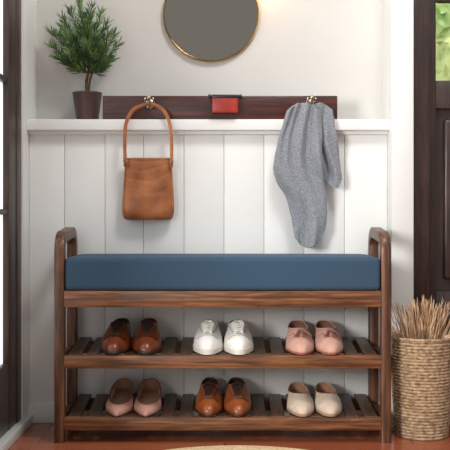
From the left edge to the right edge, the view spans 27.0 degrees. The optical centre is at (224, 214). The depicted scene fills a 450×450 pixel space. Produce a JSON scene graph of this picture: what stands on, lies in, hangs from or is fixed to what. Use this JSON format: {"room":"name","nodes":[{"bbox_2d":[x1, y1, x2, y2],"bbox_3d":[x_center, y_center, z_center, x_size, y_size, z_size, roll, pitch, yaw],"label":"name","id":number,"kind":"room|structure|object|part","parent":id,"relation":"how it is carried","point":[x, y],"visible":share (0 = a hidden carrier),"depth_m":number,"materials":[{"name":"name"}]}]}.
{"room":"entryway","nodes":[
{"label":"entryway","id":0,"kind":"room"},
{"bbox_2d":[21,0,35,418],"bbox_3d":[-0.740,-0.520,3.315,0.100,2.500,0.230,0,0,0],"label":"wall","id":1,"kind":"structure","parent":0,"point":[28,7],"depth_m":3.24,"materials":[{"name":"white paint"}]},
{"bbox_2d":[0,0,20,437],"bbox_3d":[-0.717,-0.486,2.603,0.046,2.368,1.205,0,0,0],"label":"door","id":2,"kind":"structure","parent":1,"relation":"in","point":[10,10],"depth_m":3.05,"materials":[{"name":"brown wood"}]},
{"bbox_2d":[0,414,32,449],"bbox_3d":[-0.696,0.714,2.543,0.048,0.032,1.486,0,0,0],"label":"baseboard","id":3,"kind":"structure","parent":1,"relation":"attached to","point":[11,436],"depth_m":3.04,"materials":[{"name":"white paint"}]},
{"bbox_2d":[36,0,380,118],"bbox_3d":[-0.189,-0.520,3.480,1.622,2.500,0.100,0,0,0],"label":"wall","id":4,"kind":"structure","parent":0,"point":[297,47],"depth_m":3.43,"materials":[{"name":"paint"}]},
{"bbox_2d":[29,135,386,402],"bbox_3d":[-0.059,0.219,3.365,1.262,1.022,0.130,0,0,0],"label":"wainscot","id":5,"kind":"structure","parent":4,"relation":"attached to","point":[228,198],"depth_m":3.30,"materials":[{"name":"white paint"}]},
{"bbox_2d":[28,403,379,422],"bbox_3d":[-0.059,0.695,3.293,1.262,0.070,0.014,0,0,0],"label":"baseboard","id":6,"kind":"structure","parent":5,"relation":"attached to","point":[41,412],"depth_m":3.29,"materials":[{"name":"white paint"}]},
{"bbox_2d":[27,119,388,134],"bbox_3d":[-0.057,-0.308,3.346,1.266,0.051,0.168,0,0,0],"label":"ledge","id":7,"kind":"object","parent":5,"relation":"on","point":[34,126],"visible":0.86,"depth_m":3.26,"materials":[{"name":"white paint"}]},
{"bbox_2d":[43,0,123,118],"bbox_3d":[-0.507,-0.565,3.317,0.308,0.462,0.183,0,0,0],"label":"potted plant","id":8,"kind":"object","parent":7,"relation":"on","point":[87,103],"visible":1,"depth_m":3.32,"materials":[{"name":"green plant"}]},
{"bbox_3d":[-0.491,-0.385,3.345,0.107,0.102,0.107,0,0,0],"label":"pot","id":9,"kind":"part","parent":8,"relation":"part of","materials":[{"name":"ceramic"}]},
{"bbox_2d":[103,95,336,118],"bbox_3d":[-0.018,-0.376,3.260,0.822,0.083,0.085,0,0,0],"label":"coat rack","id":10,"kind":"object","parent":7,"relation":"on","point":[114,107],"visible":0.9,"depth_m":3.28,"materials":[{"name":"brown wood"}]},
{"bbox_2d":[122,102,173,219],"bbox_3d":[-0.268,-0.186,3.265,0.183,0.409,0.059,0,0,0],"label":"handbag","id":11,"kind":"object","parent":10,"relation":"hanging from","point":[148,191],"visible":1,"depth_m":3.25,"materials":[{"name":"brown leather"}]},
{"bbox_2d":[208,94,241,113],"bbox_3d":[0.000,-0.386,3.256,0.118,0.065,0.044,0,0,0],"label":"case","id":12,"kind":"object","parent":10,"relation":"on","point":[221,104],"visible":1,"depth_m":3.24,"materials":[{"name":"red leather"}]},
{"bbox_2d":[273,102,341,247],"bbox_3d":[0.288,-0.137,3.233,0.239,0.502,0.062,0,0,-7],"label":"scarf","id":13,"kind":"object","parent":10,"relation":"hanging from","point":[307,150],"visible":1,"depth_m":3.23,"materials":[{"name":"grey fabric"}]},
{"bbox_2d":[163,0,258,61],"bbox_3d":[-0.051,-0.733,3.419,0.351,0.351,0.020,0,0,0],"label":"wall mirror","id":14,"kind":"object","parent":4,"relation":"attached to","point":[202,30],"visible":1,"depth_m":3.42,"materials":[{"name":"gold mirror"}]},
{"bbox_2d":[8,423,449,449],"bbox_3d":[0.700,0.755,2.900,3.800,0.050,5.000,0,0,0],"label":"floor","id":15,"kind":"structure","parent":0,"point":[39,436],"depth_m":3.02,"materials":[{"name":"brown wood"}]},
{"bbox_2d":[54,227,390,442],"bbox_3d":[-0.007,0.386,3.140,1.079,0.688,0.280,0,0,0],"label":"bench","id":16,"kind":"object","parent":15,"relation":"on","point":[69,416],"visible":0.79,"depth_m":3.00,"materials":[{"name":"brown wood"}]},
{"bbox_3d":[-0.531,0.386,3.140,0.032,0.688,0.280,0,0,0],"label":"frame","id":17,"kind":"part","parent":16,"relation":"part of","materials":[{"name":"brown wood"}]},
{"bbox_3d":[-0.531,0.469,3.140,0.022,0.035,0.220,0,0,0],"label":"rail","id":18,"kind":"part","parent":16,"relation":"part of","materials":[{"name":"brown wood"}]},
{"bbox_3d":[-0.531,0.667,3.140,0.022,0.035,0.220,0,0,0],"label":"rail","id":19,"kind":"part","parent":16,"relation":"part of","materials":[{"name":"brown wood"}]},
{"bbox_2d":[100,318,130,354],"bbox_3d":[-0.353,0.398,3.128,0.104,0.100,0.260,0,0,11],"label":"shoe","id":20,"kind":"object","parent":16,"relation":"on","point":[116,340],"visible":1,"depth_m":3.06,"materials":[{"name":"leather"}]},
{"bbox_2d":[105,378,133,416],"bbox_3d":[-0.352,0.606,3.129,0.094,0.081,0.261,0,0,-5],"label":"pump","id":21,"kind":"object","parent":16,"relation":"on","point":[119,402],"visible":1,"depth_m":3.15,"materials":[{"name":"leather"}]},
{"bbox_2d":[131,318,161,354],"bbox_3d":[-0.254,0.398,3.129,0.105,0.100,0.260,0,0,8],"label":"shoe","id":22,"kind":"object","parent":16,"relation":"on","point":[146,340],"visible":1,"depth_m":3.06,"materials":[{"name":"leather"}]},
{"bbox_2d":[133,378,161,416],"bbox_3d":[-0.252,0.606,3.129,0.094,0.081,0.261,0,0,6],"label":"pump","id":23,"kind":"object","parent":16,"relation":"on","point":[147,403],"visible":1,"depth_m":3.15,"materials":[{"name":"leather"}]},
{"bbox_2d":[193,319,222,354],"bbox_3d":[-0.055,0.398,3.129,0.099,0.101,0.267,0,0,1],"label":"sneaker","id":24,"kind":"object","parent":16,"relation":"on","point":[208,337],"visible":1,"depth_m":3.05,"materials":[{"name":"white leather"}]},
{"bbox_2d":[195,377,222,416],"bbox_3d":[-0.057,0.600,3.129,0.097,0.093,0.261,0,0,-7],"label":"shoe","id":25,"kind":"object","parent":16,"relation":"on","point":[208,402],"visible":1,"depth_m":3.06,"materials":[{"name":"brown leather"}]},
{"bbox_2d":[65,254,379,289],"bbox_3d":[-0.007,0.188,3.136,1.013,0.110,0.272,0,0,0],"label":"seat cushion","id":26,"kind":"object","parent":16,"relation":"on","point":[82,271],"visible":1,"depth_m":3.00,"materials":[{"name":"blue fabric"}]},
{"bbox_2d":[68,394,376,415],"bbox_3d":[-0.007,0.641,3.149,0.998,0.031,0.254,0,0,0],"label":"shelf","id":27,"kind":"object","parent":16,"relation":"attached to","point":[186,404],"depth_m":3.16,"materials":[{"name":"brown wood"}]},
{"bbox_2d":[68,337,376,354],"bbox_3d":[-0.007,0.442,3.149,0.998,0.031,0.254,0,0,0],"label":"shelf","id":28,"kind":"object","parent":16,"relation":"attached to","point":[170,346],"depth_m":3.15,"materials":[{"name":"brown wood"}]},
{"bbox_3d":[-0.007,0.269,3.014,1.017,0.052,0.025,0,0,0],"label":"seat rail","id":29,"kind":"part","parent":16,"relation":"part of","materials":[{"name":"brown wood"}]},
{"bbox_3d":[-0.007,0.669,3.011,1.017,0.041,0.022,0,0,0],"label":"rail","id":30,"kind":"part","parent":16,"relation":"part of","materials":[{"name":"brown wood"}]},
{"bbox_3d":[-0.007,0.471,3.011,1.017,0.041,0.022,0,0,0],"label":"rail","id":31,"kind":"part","parent":16,"relation":"part of","materials":[{"name":"brown wood"}]},
{"bbox_3d":[-0.007,0.657,3.261,1.017,0.041,0.022,0,0,0],"label":"rail","id":32,"kind":"part","parent":16,"relation":"part of","materials":[{"name":"brown wood"}]},
{"bbox_3d":[-0.007,0.459,3.261,1.017,0.041,0.022,0,0,0],"label":"rail","id":33,"kind":"part","parent":16,"relation":"part of","materials":[{"name":"brown wood"}]},
{"bbox_2d":[223,377,251,416],"bbox_3d":[0.040,0.600,3.129,0.095,0.093,0.263,0,0,-3],"label":"shoe","id":34,"kind":"object","parent":16,"relation":"on","point":[237,400],"visible":1,"depth_m":3.06,"materials":[{"name":"brown leather"}]},
{"bbox_2d":[223,319,253,354],"bbox_3d":[0.042,0.398,3.129,0.100,0.101,0.266,0,0,-4],"label":"sneaker","id":35,"kind":"object","parent":16,"relation":"on","point":[238,340],"visible":1,"depth_m":3.05,"materials":[{"name":"white leather"}]},
{"bbox_2d":[285,320,314,354],"bbox_3d":[0.242,0.406,3.129,0.096,0.085,0.262,0,0,-7],"label":"loafer","id":36,"kind":"object","parent":16,"relation":"on","point":[299,341],"visible":1,"depth_m":3.06,"materials":[{"name":"fabric"}]},
{"bbox_2d":[287,382,314,416],"bbox_3d":[0.248,0.613,3.130,0.091,0.067,0.264,0,0,-1],"label":"shoe","id":37,"kind":"object","parent":16,"relation":"on","point":[300,403],"visible":1,"depth_m":3.06,"materials":[{"name":"beige fabric"}]},
{"bbox_2d":[314,382,342,416],"bbox_3d":[0.341,0.613,3.130,0.091,0.067,0.264,0,0,1],"label":"shoe","id":38,"kind":"object","parent":16,"relation":"on","point":[328,403],"visible":1,"depth_m":3.06,"materials":[{"name":"beige fabric"}]},
{"bbox_2d":[314,320,343,354],"bbox_3d":[0.347,0.406,3.129,0.096,0.085,0.261,0,0,7],"label":"loafer","id":39,"kind":"object","parent":16,"relation":"on","point":[328,340],"visible":1,"depth_m":3.06,"materials":[{"name":"fabric"}]},
{"bbox_3d":[0.516,0.667,3.140,0.022,0.035,0.220,0,0,0],"label":"rail","id":40,"kind":"part","parent":16,"relation":"part of","materials":[{"name":"brown wood"}]},
{"bbox_3d":[0.516,0.469,3.140,0.022,0.035,0.220,0,0,0],"label":"rail","id":41,"kind":"part","parent":16,"relation":"part of","materials":[{"name":"brown wood"}]},
{"bbox_3d":[0.516,0.386,3.140,0.032,0.688,0.280,0,0,0],"label":"frame","id":42,"kind":"part","parent":16,"relation":"part of","materials":[{"name":"brown wood"}]},
{"bbox_2d":[167,445,305,449],"bbox_3d":[0.035,0.725,2.482,0.924,0.008,0.924,0,0,0],"label":"round rug","id":43,"kind":"object","parent":15,"relation":"on","point":[221,447],"visible":1,"depth_m":2.90,"materials":[{"name":"fabric"}]},
{"bbox_2d":[391,332,449,440],"bbox_3d":[0.652,0.565,3.110,0.208,0.330,0.208,0,0,-9],"label":"wicker basket","id":44,"kind":"object","parent":15,"relation":"on","point":[420,368],"visible":0.96,"depth_m":3.03,"materials":[{"name":"beige wicker"}]},
{"bbox_2d":[391,295,449,338],"bbox_3d":[0.660,0.445,3.096,0.238,0.369,0.150,0,0,0],"label":"dried grass","id":45,"kind":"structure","parent":44,"relation":"in","point":[428,324],"depth_m":3.08,"materials":[{"name":"plant"}]},
{"bbox_2d":[381,0,413,426],"bbox_3d":[0.610,-0.520,3.375,0.076,2.500,0.310,0,0,0],"label":"wall","id":46,"kind":"structure","parent":0,"point":[397,16],"depth_m":3.22,"materials":[{"name":"white paint"}]},
{"bbox_2d":[414,0,449,333],"bbox_3d":[1.124,-0.520,3.310,0.952,2.500,0.080,0,0,0],"label":"door","id":47,"kind":"structure","parent":46,"relation":"in","point":[431,17],"depth_m":3.31,"materials":[{"name":"brown wood"}]},
{"bbox_3d":[1.038,-0.055,3.332,0.525,0.570,0.027,0,0,0],"label":"panel","id":48,"kind":"part","parent":47,"relation":"part of","materials":[{"name":"brown wood"}]}
]}

